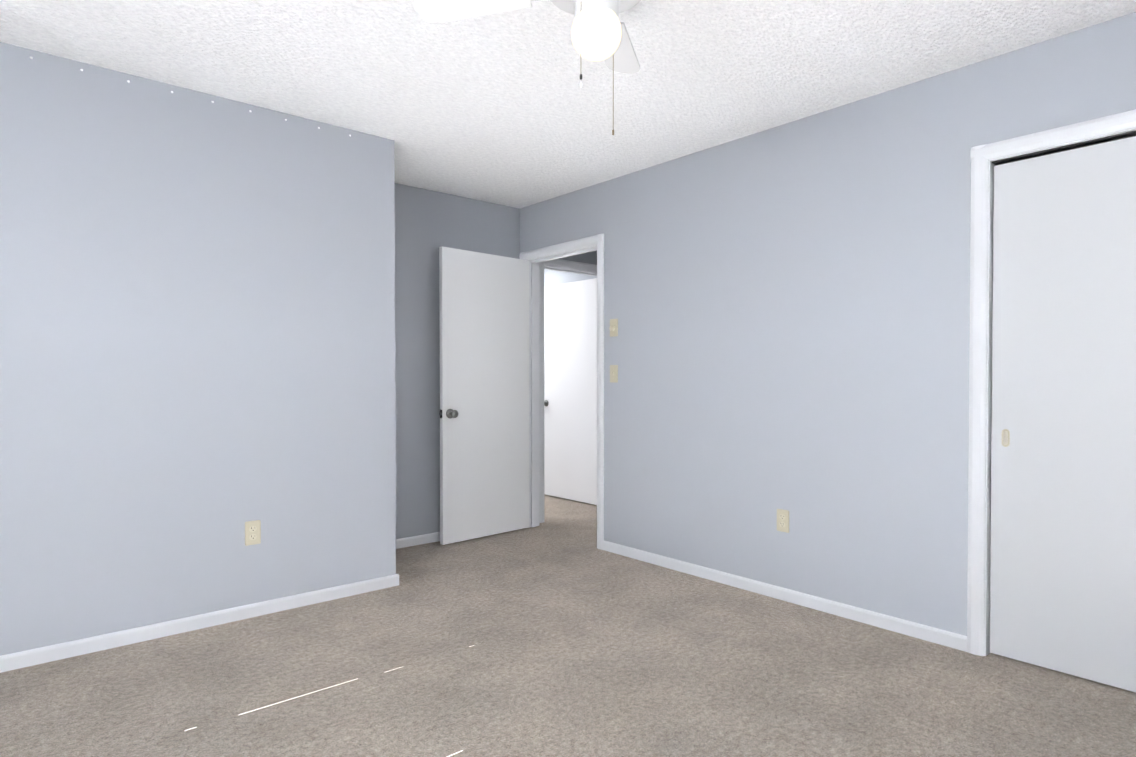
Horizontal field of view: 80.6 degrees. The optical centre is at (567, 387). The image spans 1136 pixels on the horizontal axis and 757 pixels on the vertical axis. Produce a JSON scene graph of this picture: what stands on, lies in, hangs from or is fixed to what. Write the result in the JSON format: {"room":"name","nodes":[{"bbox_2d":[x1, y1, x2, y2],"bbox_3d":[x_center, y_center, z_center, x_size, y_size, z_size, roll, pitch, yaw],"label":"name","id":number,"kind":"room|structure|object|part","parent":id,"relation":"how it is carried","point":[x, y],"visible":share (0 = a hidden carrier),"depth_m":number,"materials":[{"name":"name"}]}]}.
{"room":"empty bedroom","nodes":[
{"label":"empty bedroom","id":0,"kind":"room"},
{"bbox_2d":[0,42,395,655],"bbox_3d":[-2.267,-0.115,2.617,3.380,2.440,0.120,-1,1,-41],"label":"wall","id":1,"kind":"structure","parent":0,"point":[197,330],"depth_m":2.98,"materials":[{"name":"blue paint"}]},
{"bbox_2d":[29,56,350,136],"bbox_3d":[-1.875,-1.307,2.858,1.960,0.010,0.002,-1,1,-41],"label":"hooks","id":2,"kind":"object","parent":1,"relation":"attached to","point":[30,57],"visible":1,"depth_m":2.96,"materials":[{"name":"white metal"}]},
{"bbox_2d":[0,574,398,672],"bbox_3d":[-2.162,1.074,2.636,3.243,0.062,0.013,-1,1,-41],"label":"baseboard","id":3,"kind":"structure","parent":1,"relation":"attached to","point":[32,657],"depth_m":3.00,"materials":[{"name":"white wood"}]},
{"bbox_2d":[245,520,260,545],"bbox_3d":[-1.506,0.695,3.201,0.070,0.114,0.009,-1,1,-41],"label":"outlet","id":4,"kind":"object","parent":1,"relation":"attached to","point":[252,532],"visible":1,"depth_m":3.20,"materials":[{"name":"beige plastic"}]},
{"bbox_2d":[395,183,596,538],"bbox_3d":[-0.518,-0.150,5.098,2.510,2.440,0.120,-1,1,-41],"label":"wall","id":5,"kind":"structure","parent":0,"point":[428,223],"depth_m":4.61,"materials":[{"name":"blue paint"}]},
{"bbox_2d":[396,532,439,548],"bbox_3d":[-0.894,1.044,4.701,1.400,0.062,0.013,-1,1,-41],"label":"baseboard","id":6,"kind":"structure","parent":5,"relation":"attached to","point":[432,537],"depth_m":4.58,"materials":[{"name":"white wood"}]},
{"bbox_2d":[539,259,596,522],"bbox_3d":[0.076,0.014,5.613,0.934,2.097,0.155,-1,1,-41],"label":"door frame","id":7,"kind":"structure","parent":5,"relation":"attached to","point":[572,267],"depth_m":5.28,"materials":[{"name":"white wood"}]},
{"bbox_2d":[0,494,1135,756],"bbox_3d":[-0.730,1.150,2.951,6.120,0.100,8.520,-1,1,-41],"label":"floor","id":8,"kind":"structure","parent":0,"point":[570,632],"depth_m":2.51,"materials":[{"name":"carpet"}]},
{"bbox_2d":[184,645,473,756],"bbox_3d":[-0.602,1.106,2.259,1.090,0.001,0.693,-1,1,-41],"label":"sunlight patches","id":9,"kind":"object","parent":8,"relation":"on","point":[309,693],"visible":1,"depth_m":2.36,"materials":[{"name":"white"}]},
{"bbox_2d":[0,0,1135,208],"bbox_3d":[-0.730,-1.390,2.915,6.120,0.100,8.520,-1,1,-41],"label":"ceiling","id":10,"kind":"structure","parent":0,"point":[502,108],"depth_m":2.76,"materials":[{"name":"white paint"}]},
{"bbox_2d":[412,0,640,134],"bbox_3d":[0.079,-1.028,1.871,0.818,0.593,0.818,-1,1,-32],"label":"ceiling fan","id":11,"kind":"object","parent":10,"relation":"hanging from","point":[599,32],"visible":1,"depth_m":1.93,"materials":[{"name":"white"}]},
{"bbox_3d":[0.079,-0.989,1.871,0.142,0.140,0.142,-1,1,-41],"label":"globe","id":12,"kind":"part","parent":11,"relation":"part of","materials":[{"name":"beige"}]},
{"bbox_2d":[544,269,596,286],"bbox_3d":[0.389,-0.164,6.059,0.120,2.440,5.250,-1,1,-41],"label":"wall","id":13,"kind":"structure","parent":0,"point":[551,277],"depth_m":6.47,"materials":[{"name":"grey paint"}]},
{"bbox_2d":[544,278,596,504],"bbox_3d":[0.029,0.034,6.219,0.179,2.012,0.807,-1,1,-41],"label":"door leaf","id":14,"kind":"structure","parent":13,"relation":"in","point":[570,390],"depth_m":6.19,"materials":[{"name":"white paint"},{"name":"satin nickel"}]},
{"bbox_2d":[520,12,1135,635],"bbox_3d":[1.539,-0.121,3.029,0.120,2.440,5.700,-1,1,-41],"label":"wall","id":15,"kind":"structure","parent":0,"point":[786,306],"depth_m":3.29,"materials":[{"name":"blue paint"}]},
{"bbox_2d":[519,234,603,549],"bbox_3d":[-0.013,0.025,4.829,0.155,2.097,0.914,-1,1,-41],"label":"door frame","id":16,"kind":"structure","parent":15,"relation":"attached to","point":[535,257],"depth_m":4.89,"materials":[{"name":"white wood"}]},
{"bbox_2d":[439,246,528,544],"bbox_3d":[-0.582,0.054,4.793,0.789,2.012,0.179,-1,1,-44],"label":"door leaf","id":17,"kind":"structure","parent":16,"relation":"attached to","point":[484,383],"depth_m":4.75,"materials":[{"name":"white paint"}]},
{"bbox_2d":[609,319,617,336],"bbox_3d":[0.290,-0.390,4.358,0.028,0.114,0.070,-1,1,-41],"label":"switch","id":18,"kind":"object","parent":15,"relation":"attached to","point":[613,327],"visible":1,"depth_m":4.35,"materials":[{"name":"beige plastic"}]},
{"bbox_2d":[610,365,617,382],"bbox_3d":[0.292,-0.090,4.364,0.022,0.114,0.070,-1,1,-41],"label":"toggle light switch","id":19,"kind":"object","parent":15,"relation":"attached to","point":[613,373],"visible":1,"depth_m":4.36,"materials":[{"name":"beige plastic"}]},
{"bbox_2d":[777,509,788,532],"bbox_3d":[1.105,0.685,3.445,0.009,0.114,0.070,-1,1,-41],"label":"outlet","id":20,"kind":"object","parent":15,"relation":"attached to","point":[782,520],"visible":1,"depth_m":3.44,"materials":[{"name":"beige plastic"}]},
{"bbox_2d":[603,540,966,651],"bbox_3d":[0.951,1.060,3.626,0.013,0.062,2.193,-1,1,-41],"label":"baseboard","id":21,"kind":"structure","parent":15,"relation":"attached to","point":[924,632],"depth_m":3.34,"materials":[{"name":"white wood"}]},
{"bbox_2d":[967,109,1135,655],"bbox_3d":[2.261,0.065,2.182,0.139,2.092,1.684,-1,1,-41],"label":"trim","id":22,"kind":"structure","parent":15,"relation":"attached to","point":[982,157],"depth_m":2.74,"materials":[{"name":"white wood"}]},
{"bbox_2d":[990,136,1135,691],"bbox_3d":[2.007,0.098,2.454,0.035,1.994,0.793,-1,1,-41],"label":"closet door","id":23,"kind":"structure","parent":15,"relation":"in","point":[1063,531],"depth_m":2.55,"materials":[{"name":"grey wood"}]},
{"bbox_2d":[992,131,1135,165],"bbox_3d":[2.268,-0.906,2.175,0.093,0.016,1.548,-1,1,-41],"label":"track rail","id":24,"kind":"object","parent":15,"relation":"attached to","point":[1070,147],"visible":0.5,"depth_m":2.56,"materials":[{"name":"grey metal"}]}
]}

